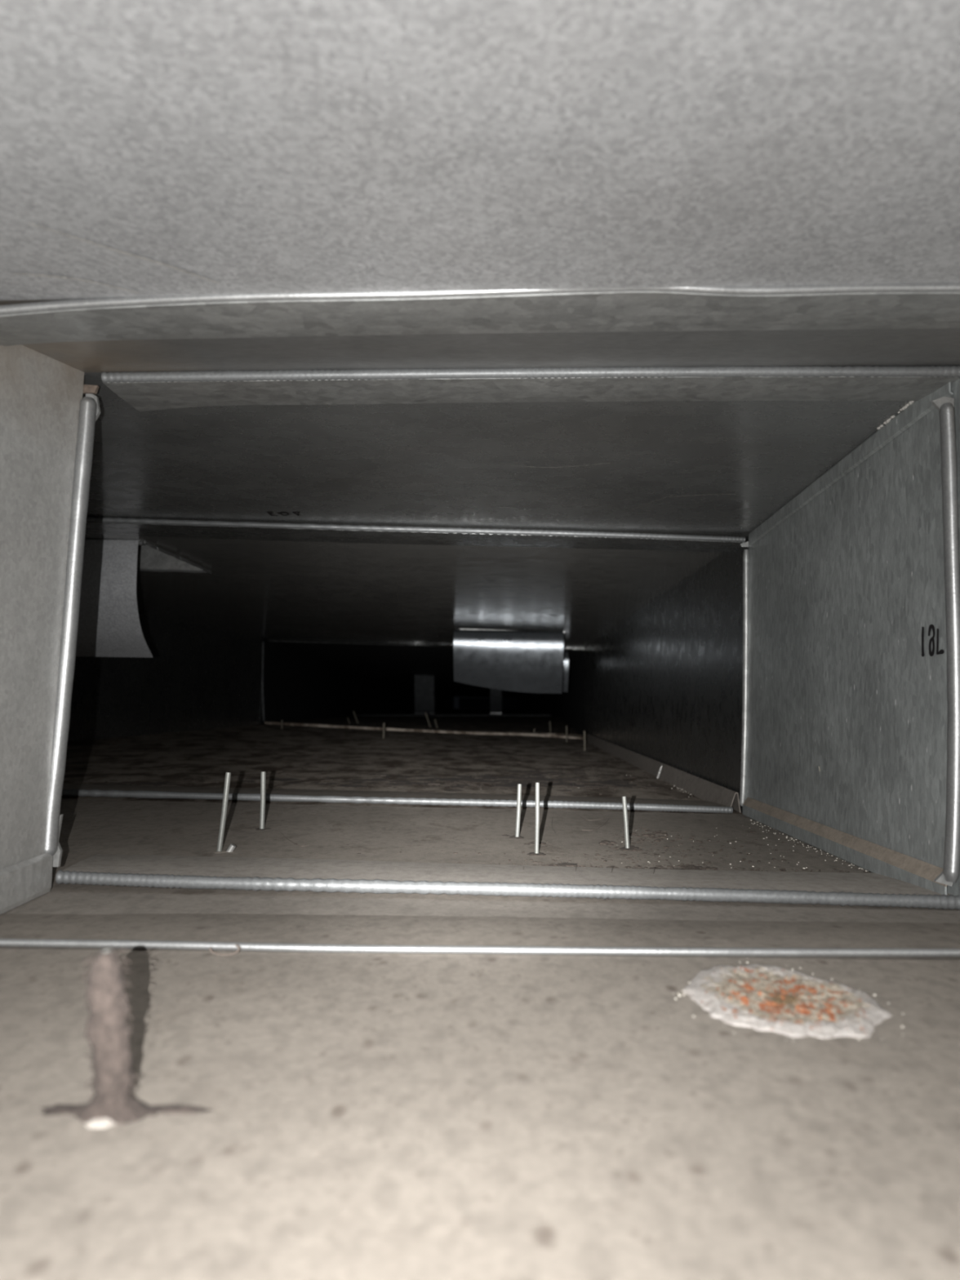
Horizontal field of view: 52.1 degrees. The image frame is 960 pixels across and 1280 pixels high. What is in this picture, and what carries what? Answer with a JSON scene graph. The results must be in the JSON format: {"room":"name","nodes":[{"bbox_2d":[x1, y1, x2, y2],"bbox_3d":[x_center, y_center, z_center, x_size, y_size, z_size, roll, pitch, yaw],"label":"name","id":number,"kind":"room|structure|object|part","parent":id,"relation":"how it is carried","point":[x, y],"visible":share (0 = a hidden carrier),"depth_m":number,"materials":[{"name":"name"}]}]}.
{"room":"air duct interior","nodes":[
{"label":"air duct interior","id":0,"kind":"room"},
{"bbox_2d":[0,344,453,869],"bbox_3d":[-0.488,0.794,12.879,0.964,0.364,26.220,1,-4,1],"label":"wall","id":1,"kind":"structure","parent":0,"point":[196,677],"depth_m":0.64,"materials":[{"name":"metal"}]},
{"bbox_2d":[0,853,53,914],"bbox_3d":[-0.275,0.144,0.559,0.005,0.028,0.157,1,-4,-4],"label":"strip","id":2,"kind":"object","parent":1,"relation":"attached to","point":[24,882],"visible":1,"depth_m":0.59,"materials":[{"name":"grey metal"}]},
{"bbox_3d":[-0.278,-0.014,0.572,0.019,0.345,0.159,1,-4,1],"label":"wall panel","id":3,"kind":"part","parent":1,"relation":"part of","materials":[{"name":"grey metal"}]},
{"bbox_2d":[44,384,100,866],"bbox_3d":[-0.273,-0.012,0.653,0.024,0.324,0.015,1,-4,1],"label":"slip","id":4,"kind":"object","parent":1,"relation":"attached to","point":[89,410],"visible":1,"depth_m":0.65,"materials":[{"name":"metal"}]},
{"bbox_3d":[-0.953,0.082,2.349,0.029,0.358,2.286,0,-4,10],"label":"wall panel","id":5,"kind":"part","parent":1,"relation":"part of","materials":[{"name":"grey metal"}]},
{"bbox_2d":[262,641,265,721],"bbox_3d":[-0.766,0.146,3.475,0.019,0.283,0.008,1,-4,1],"label":"slip","id":6,"kind":"object","parent":1,"relation":"attached to","point":[263,699],"visible":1,"depth_m":3.47,"materials":[{"name":"metal"}]},
{"bbox_3d":[-0.919,0.300,5.744,0.009,0.335,4.558,1,-4,-4],"label":"wall panel","id":7,"kind":"part","parent":1,"relation":"part of","materials":[{"name":"metal"}]},
{"bbox_3d":[-0.878,1.058,16.990,0.009,0.320,18.000,1,-4,1],"label":"wall panel","id":8,"kind":"part","parent":1,"relation":"part of","materials":[{"name":"metal"}]},
{"bbox_2d":[0,0,959,698],"bbox_3d":[-0.119,0.531,12.889,1.692,0.254,26.220,1,-4,1],"label":"ceiling","id":9,"kind":"structure","parent":0,"point":[148,148],"depth_m":0.44,"materials":[{"name":"metal"}]},
{"bbox_2d":[75,538,152,657],"bbox_3d":[-0.635,-0.061,1.435,0.300,0.165,0.087,1,-4,1],"label":"flap","id":10,"kind":"object","parent":9,"relation":"hanging from","point":[109,624],"visible":0.35,"depth_m":1.40,"materials":[{"name":"metal"}]},
{"bbox_2d":[85,516,745,552],"bbox_3d":[-0.406,-0.143,1.284,1.498,0.035,0.132,1,-4,1],"label":"cleat","id":11,"kind":"object","parent":9,"relation":"attached to","point":[98,526],"visible":0.83,"depth_m":1.24,"materials":[{"name":"metal"}]},
{"bbox_3d":[-0.389,-0.073,2.349,1.488,0.032,2.260,1,-4,1],"label":"panel","id":12,"kind":"part","parent":9,"relation":"part of","materials":[{"name":"grey metal"}]},
{"bbox_2d":[414,675,434,715],"bbox_3d":[-0.408,0.397,7.220,0.150,0.313,0.047,1,-4,1],"label":"strap","id":13,"kind":"object","parent":9,"relation":"hanging from","point":[424,684],"visible":0.9,"depth_m":7.21,"materials":[{"name":"metal"}]},
{"bbox_2d":[266,638,584,650],"bbox_3d":[-0.121,0.015,3.499,1.263,0.032,0.409,2,-4,-20],"label":"cleat","id":14,"kind":"object","parent":9,"relation":"attached to","point":[268,639],"visible":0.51,"depth_m":3.45,"materials":[{"name":"grey metal"}]},
{"bbox_3d":[-0.272,0.160,5.739,1.692,0.040,4.540,1,-4,1],"label":"panel","id":15,"kind":"part","parent":9,"relation":"part of","materials":[{"name":"metal"}]},
{"bbox_3d":[-0.033,0.921,16.981,1.692,0.025,18.000,1,-4,1],"label":"panel","id":16,"kind":"part","parent":9,"relation":"part of","materials":[{"name":"metal"}]},
{"bbox_2d":[0,283,959,346],"bbox_3d":[0.007,-0.170,0.537,0.642,0.028,0.085,1,-4,1],"label":"cleat","id":17,"kind":"object","parent":9,"relation":"attached to","point":[907,305],"visible":1,"depth_m":0.52,"materials":[{"name":"metal"}]},
{"bbox_3d":[0.017,-0.178,0.577,0.600,0.029,0.159,1,-4,1],"label":"panel","id":18,"kind":"part","parent":9,"relation":"part of","materials":[{"name":"grey metal"}]},
{"bbox_3d":[0.004,-0.200,0.146,0.594,0.015,0.704,1,-4,1],"label":"panel","id":19,"kind":"part","parent":9,"relation":"part of","materials":[{"name":"grey metal"}]},
{"bbox_2d":[489,688,502,715],"bbox_3d":[0.121,0.443,7.407,0.091,0.249,0.047,1,-4,1],"label":"strap","id":20,"kind":"object","parent":9,"relation":"hanging from","point":[495,695],"visible":0.77,"depth_m":7.40,"materials":[{"name":"metal"}]},
{"bbox_2d":[453,629,563,693],"bbox_3d":[0.080,0.060,2.773,0.308,0.178,0.062,1,-4,1],"label":"blade","id":21,"kind":"object","parent":9,"relation":"hanging from","point":[512,660],"visible":0.98,"depth_m":2.76,"materials":[{"name":"metal"}]},
{"bbox_3d":[-0.419,-0.171,0.944,1.488,0.027,0.557,1,-4,1],"label":"panel","id":22,"kind":"part","parent":9,"relation":"part of","materials":[{"name":"grey metal"}]},
{"bbox_2d":[101,365,959,411],"bbox_3d":[0.035,-0.175,0.690,0.580,0.016,0.075,1,-4,1],"label":"cleat","id":23,"kind":"object","parent":9,"relation":"attached to","point":[144,391],"visible":1,"depth_m":0.67,"materials":[{"name":"metal"}]},
{"bbox_2d":[561,650,568,692],"bbox_3d":[0.228,0.102,3.272,0.130,0.140,0.054,1,-4,1],"label":"flap","id":24,"kind":"object","parent":9,"relation":"hanging from","point":[566,657],"visible":0.16,"depth_m":3.25,"materials":[{"name":"metal"}]},
{"bbox_2d":[0,708,959,1279],"bbox_3d":[-0.120,0.956,12.860,1.687,0.055,26.220,1,-4,1],"label":"floor","id":25,"kind":"structure","parent":0,"point":[374,1116],"depth_m":0.33,"materials":[{"name":"grey metal"}]},
{"bbox_2d":[40,946,213,1128],"bbox_3d":[-0.104,0.117,0.287,0.052,0.052,0.018,1,-4,1],"label":"screw","id":26,"kind":"object","parent":25,"relation":"on","point":[108,1033],"visible":1,"depth_m":0.28,"materials":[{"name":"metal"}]},
{"bbox_2d":[84,1117,115,1128],"bbox_3d":[-0.108,0.138,0.281,0.009,0.003,0.009,4,-5,-41],"label":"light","id":27,"kind":"object","parent":26,"relation":"attached to","point":[93,1122],"depth_m":0.28,"materials":[{"name":"white"}]},
{"bbox_2d":[210,772,231,853],"bbox_3d":[-0.216,0.144,0.816,0.019,0.069,0.026,1,-4,1],"label":"pin","id":28,"kind":"object","parent":25,"relation":"on","point":[227,780],"visible":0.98,"depth_m":0.81,"materials":[{"name":"metal"}]},
{"bbox_2d":[226,843,235,852],"bbox_3d":[-0.207,0.174,0.815,0.008,0.009,0.005,1,-4,1],"label":"stub","id":29,"kind":"object","parent":25,"relation":"on","point":[232,846],"visible":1,"depth_m":0.81,"materials":[{"name":"metal"}]},
{"bbox_2d":[255,771,270,830],"bbox_3d":[-0.214,0.159,0.965,0.023,0.060,0.025,2,-4,-21],"label":"pin","id":30,"kind":"object","parent":25,"relation":"on","point":[263,775],"visible":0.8,"depth_m":0.96,"materials":[{"name":"metal"}]},
{"bbox_2d":[84,746,668,795],"bbox_3d":[-0.376,0.263,2.260,1.458,0.018,1.870,1,-4,1],"label":"drift","id":31,"kind":"object","parent":25,"relation":"on","point":[557,781],"visible":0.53,"depth_m":1.55,"materials":[{"name":"grey"}]},
{"bbox_2d":[382,723,384,738],"bbox_3d":[-0.285,0.275,2.897,0.024,0.060,0.026,1,-4,1],"label":"pin","id":32,"kind":"object","parent":25,"relation":"on","point":[383,723],"visible":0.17,"depth_m":2.90,"materials":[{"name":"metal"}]},
{"bbox_2d":[121,757,672,873],"bbox_3d":[-0.266,0.213,1.475,0.869,0.012,1.541,1,-4,1],"label":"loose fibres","id":33,"kind":"object","parent":25,"relation":"on","point":[533,757],"visible":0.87,"depth_m":1.44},
{"bbox_2d":[62,783,733,813],"bbox_3d":[-0.435,0.197,1.285,1.516,0.017,0.180,1,-4,1],"label":"cleat","id":34,"kind":"object","parent":25,"relation":"on","point":[82,790],"visible":0.81,"depth_m":1.20,"materials":[{"name":"metal"}]},
{"bbox_3d":[-0.381,0.253,2.327,1.458,0.050,2.260,1,-4,1],"label":"panel","id":35,"kind":"part","parent":25,"relation":"part of","materials":[{"name":"grey metal"}]},
{"bbox_3d":[-0.272,0.472,5.718,1.687,0.042,4.540,1,-4,1],"label":"panel","id":36,"kind":"part","parent":25,"relation":"part of","materials":[{"name":"grey metal"}]},
{"bbox_2d":[264,720,583,739],"bbox_3d":[-0.318,0.320,3.503,1.340,0.044,0.423,-1,-4,23],"label":"cleat","id":37,"kind":"object","parent":25,"relation":"on","point":[277,722],"visible":0.94,"depth_m":3.46,"materials":[{"name":"silver metal"}]},
{"bbox_2d":[424,712,431,727],"bbox_3d":[-0.208,0.344,4.131,0.040,0.077,0.034,3,-5,-32],"label":"pin","id":38,"kind":"object","parent":25,"relation":"on","point":[424,713],"visible":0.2,"depth_m":4.13,"materials":[{"name":"metal"}]},
{"bbox_3d":[-0.033,1.217,16.961,1.687,0.027,18.000,1,-4,1],"label":"panel","id":39,"kind":"part","parent":25,"relation":"part of","materials":[{"name":"grey metal"}]},
{"bbox_2d":[0,913,959,956],"bbox_3d":[0.008,0.154,0.523,0.634,0.015,0.101,1,-4,1],"label":"cleat","id":40,"kind":"object","parent":25,"relation":"on","point":[308,933],"visible":1,"depth_m":0.50,"materials":[{"name":"metal"}]},
{"bbox_2d":[208,943,239,955],"bbox_3d":[-0.121,0.147,0.466,0.015,0.006,0.001,1,-4,1],"label":"loop","id":41,"kind":"object","parent":40,"relation":"hanging from","point":[236,944],"visible":1,"depth_m":0.47,"materials":[{"name":"grey metal"}]},
{"bbox_3d":[0.010,0.160,0.554,0.591,0.010,0.159,1,-4,1],"label":"panel","id":42,"kind":"part","parent":25,"relation":"part of","materials":[{"name":"grey metal"}]},
{"bbox_3d":[0.004,0.130,0.124,0.568,0.006,0.704,1,-4,1],"label":"panel","id":43,"kind":"part","parent":25,"relation":"part of","materials":[{"name":"grey metal"}]},
{"bbox_3d":[-0.413,0.179,0.921,1.454,0.010,0.557,1,-4,1],"label":"panel","id":44,"kind":"part","parent":25,"relation":"part of","materials":[{"name":"grey metal"}]},
{"bbox_2d":[55,853,959,910],"bbox_3d":[0.018,0.166,0.704,0.651,0.015,0.150,1,-4,1],"label":"cleat","id":45,"kind":"object","parent":25,"relation":"on","point":[246,873],"visible":0.99,"depth_m":0.65,"materials":[{"name":"metal"}]},
{"bbox_2d":[512,783,524,837],"bbox_3d":[0.036,0.164,0.936,0.018,0.053,0.022,1,-4,1],"label":"pin","id":46,"kind":"object","parent":25,"relation":"on","point":[519,785],"visible":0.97,"depth_m":0.93,"materials":[{"name":"metal"}]},
{"bbox_2d":[526,782,546,856],"bbox_3d":[0.049,0.153,0.838,0.018,0.062,0.020,1,-4,1],"label":"pin","id":47,"kind":"object","parent":25,"relation":"on","point":[536,852],"visible":1,"depth_m":0.83,"materials":[{"name":"metal"}]},
{"bbox_2d":[565,725,567,742],"bbox_3d":[0.279,0.304,3.161,0.005,0.055,0.005,1,-4,1],"label":"pin","id":48,"kind":"object","parent":25,"relation":"on","point":[566,726],"visible":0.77,"depth_m":3.16,"materials":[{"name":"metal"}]},
{"bbox_2d":[293,826,870,872],"bbox_3d":[-0.051,0.186,0.910,0.778,0.004,0.301,1,-4,1],"label":"clump","id":49,"kind":"object","parent":25,"relation":"on","point":[689,867],"visible":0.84,"depth_m":0.84,"materials":[{"name":"grey"}]},
{"bbox_2d":[582,730,586,751],"bbox_3d":[0.280,0.271,2.624,0.021,0.056,0.025,1,-4,1],"label":"pin","id":50,"kind":"object","parent":25,"relation":"on","point":[584,731],"visible":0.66,"depth_m":2.62,"materials":[{"name":"metal"}]},
{"bbox_2d":[381,775,866,871],"bbox_3d":[-0.182,0.223,1.555,1.065,0.010,1.599,1,-4,1],"label":"pale grit","id":51,"kind":"object","parent":25,"relation":"on","point":[630,775],"visible":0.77,"depth_m":0.91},
{"bbox_2d":[619,795,636,849],"bbox_3d":[0.132,0.164,0.875,0.016,0.049,0.022,1,-4,1],"label":"pin","id":52,"kind":"object","parent":25,"relation":"on","point":[624,797],"visible":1,"depth_m":0.87,"materials":[{"name":"metal"}]},
{"bbox_2d":[654,764,662,778],"bbox_3d":[0.310,0.230,1.714,0.012,0.027,0.012,4,-5,-44],"label":"screw","id":53,"kind":"object","parent":25,"relation":"on","point":[660,767],"visible":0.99,"depth_m":1.71,"materials":[{"name":"metal"}]},
{"bbox_2d":[582,733,740,812],"bbox_3d":[0.336,0.266,2.295,0.015,0.038,2.201,1,-4,1],"label":"strip","id":54,"kind":"object","parent":25,"relation":"on","point":[705,790],"visible":0.98,"depth_m":1.58,"materials":[{"name":"grey metal"}]},
{"bbox_2d":[683,964,892,1039],"bbox_3d":[0.125,0.148,0.408,0.079,0.005,0.104,1,-4,1],"label":"rust patch","id":55,"kind":"object","parent":25,"relation":"on","point":[794,1003],"visible":1,"depth_m":0.40,"materials":[{"name":"white"}]},
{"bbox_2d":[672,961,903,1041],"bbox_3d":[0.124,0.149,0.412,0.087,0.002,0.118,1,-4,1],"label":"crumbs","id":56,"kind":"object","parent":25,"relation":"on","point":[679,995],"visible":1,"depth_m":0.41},
{"bbox_2d":[742,796,946,895],"bbox_3d":[0.310,0.180,0.901,0.007,0.023,0.532,1,-4,1],"label":"strip","id":57,"kind":"object","parent":25,"relation":"on","point":[868,855],"visible":0.97,"depth_m":0.81,"materials":[{"name":"grey metal"}]},
{"bbox_2d":[458,697,518,708],"bbox_3d":[0.191,1.771,27.447,0.007,0.320,3.447,3,-4,-28],"label":"wall","id":58,"kind":"structure","parent":0,"point":[464,703],"depth_m":27.70,"materials":[{"name":"metal"}]},
{"bbox_2d":[517,378,959,896],"bbox_3d":[0.690,0.815,12.852,0.135,0.356,26.220,1,-4,2],"label":"wall","id":59,"kind":"structure","parent":0,"point":[847,703],"depth_m":0.92,"materials":[{"name":"metal"}]},
{"bbox_3d":[0.812,1.080,16.952,0.004,0.271,18.000,1,-4,1],"label":"wall panel","id":60,"kind":"part","parent":59,"relation":"part of","materials":[{"name":"metal"}]},
{"bbox_3d":[0.497,0.341,5.711,0.012,0.321,4.543,1,-4,3],"label":"wall panel","id":61,"kind":"part","parent":59,"relation":"part of","materials":[{"name":"metal"}]},
{"bbox_3d":[0.347,0.116,2.321,0.012,0.340,2.260,1,-4,1],"label":"wall panel","id":62,"kind":"part","parent":59,"relation":"part of","materials":[{"name":"grey metal"}]},
{"bbox_2d":[739,542,749,805],"bbox_3d":[0.323,0.039,1.195,0.016,0.323,0.011,1,-4,1],"label":"slip","id":63,"kind":"object","parent":59,"relation":"attached to","point":[746,554],"visible":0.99,"depth_m":1.19,"materials":[{"name":"silver metal"}]},
{"bbox_2d":[748,382,953,546],"bbox_3d":[0.322,-0.147,0.927,0.003,0.031,0.535,1,-4,1],"label":"strip","id":64,"kind":"object","parent":59,"relation":"attached to","point":[906,418],"visible":0.99,"depth_m":0.83,"materials":[{"name":"grey metal"}]},
{"bbox_3d":[0.320,0.014,0.916,0.008,0.356,0.557,1,-4,1],"label":"wall panel","id":65,"kind":"part","parent":59,"relation":"part of","materials":[{"name":"grey metal"}]},
{"bbox_2d":[930,396,959,886],"bbox_3d":[0.304,-0.002,0.639,0.018,0.321,0.013,1,-4,1],"label":"slip","id":66,"kind":"object","parent":59,"relation":"attached to","point":[949,874],"visible":1,"depth_m":0.64,"materials":[{"name":"metal"}]}
]}

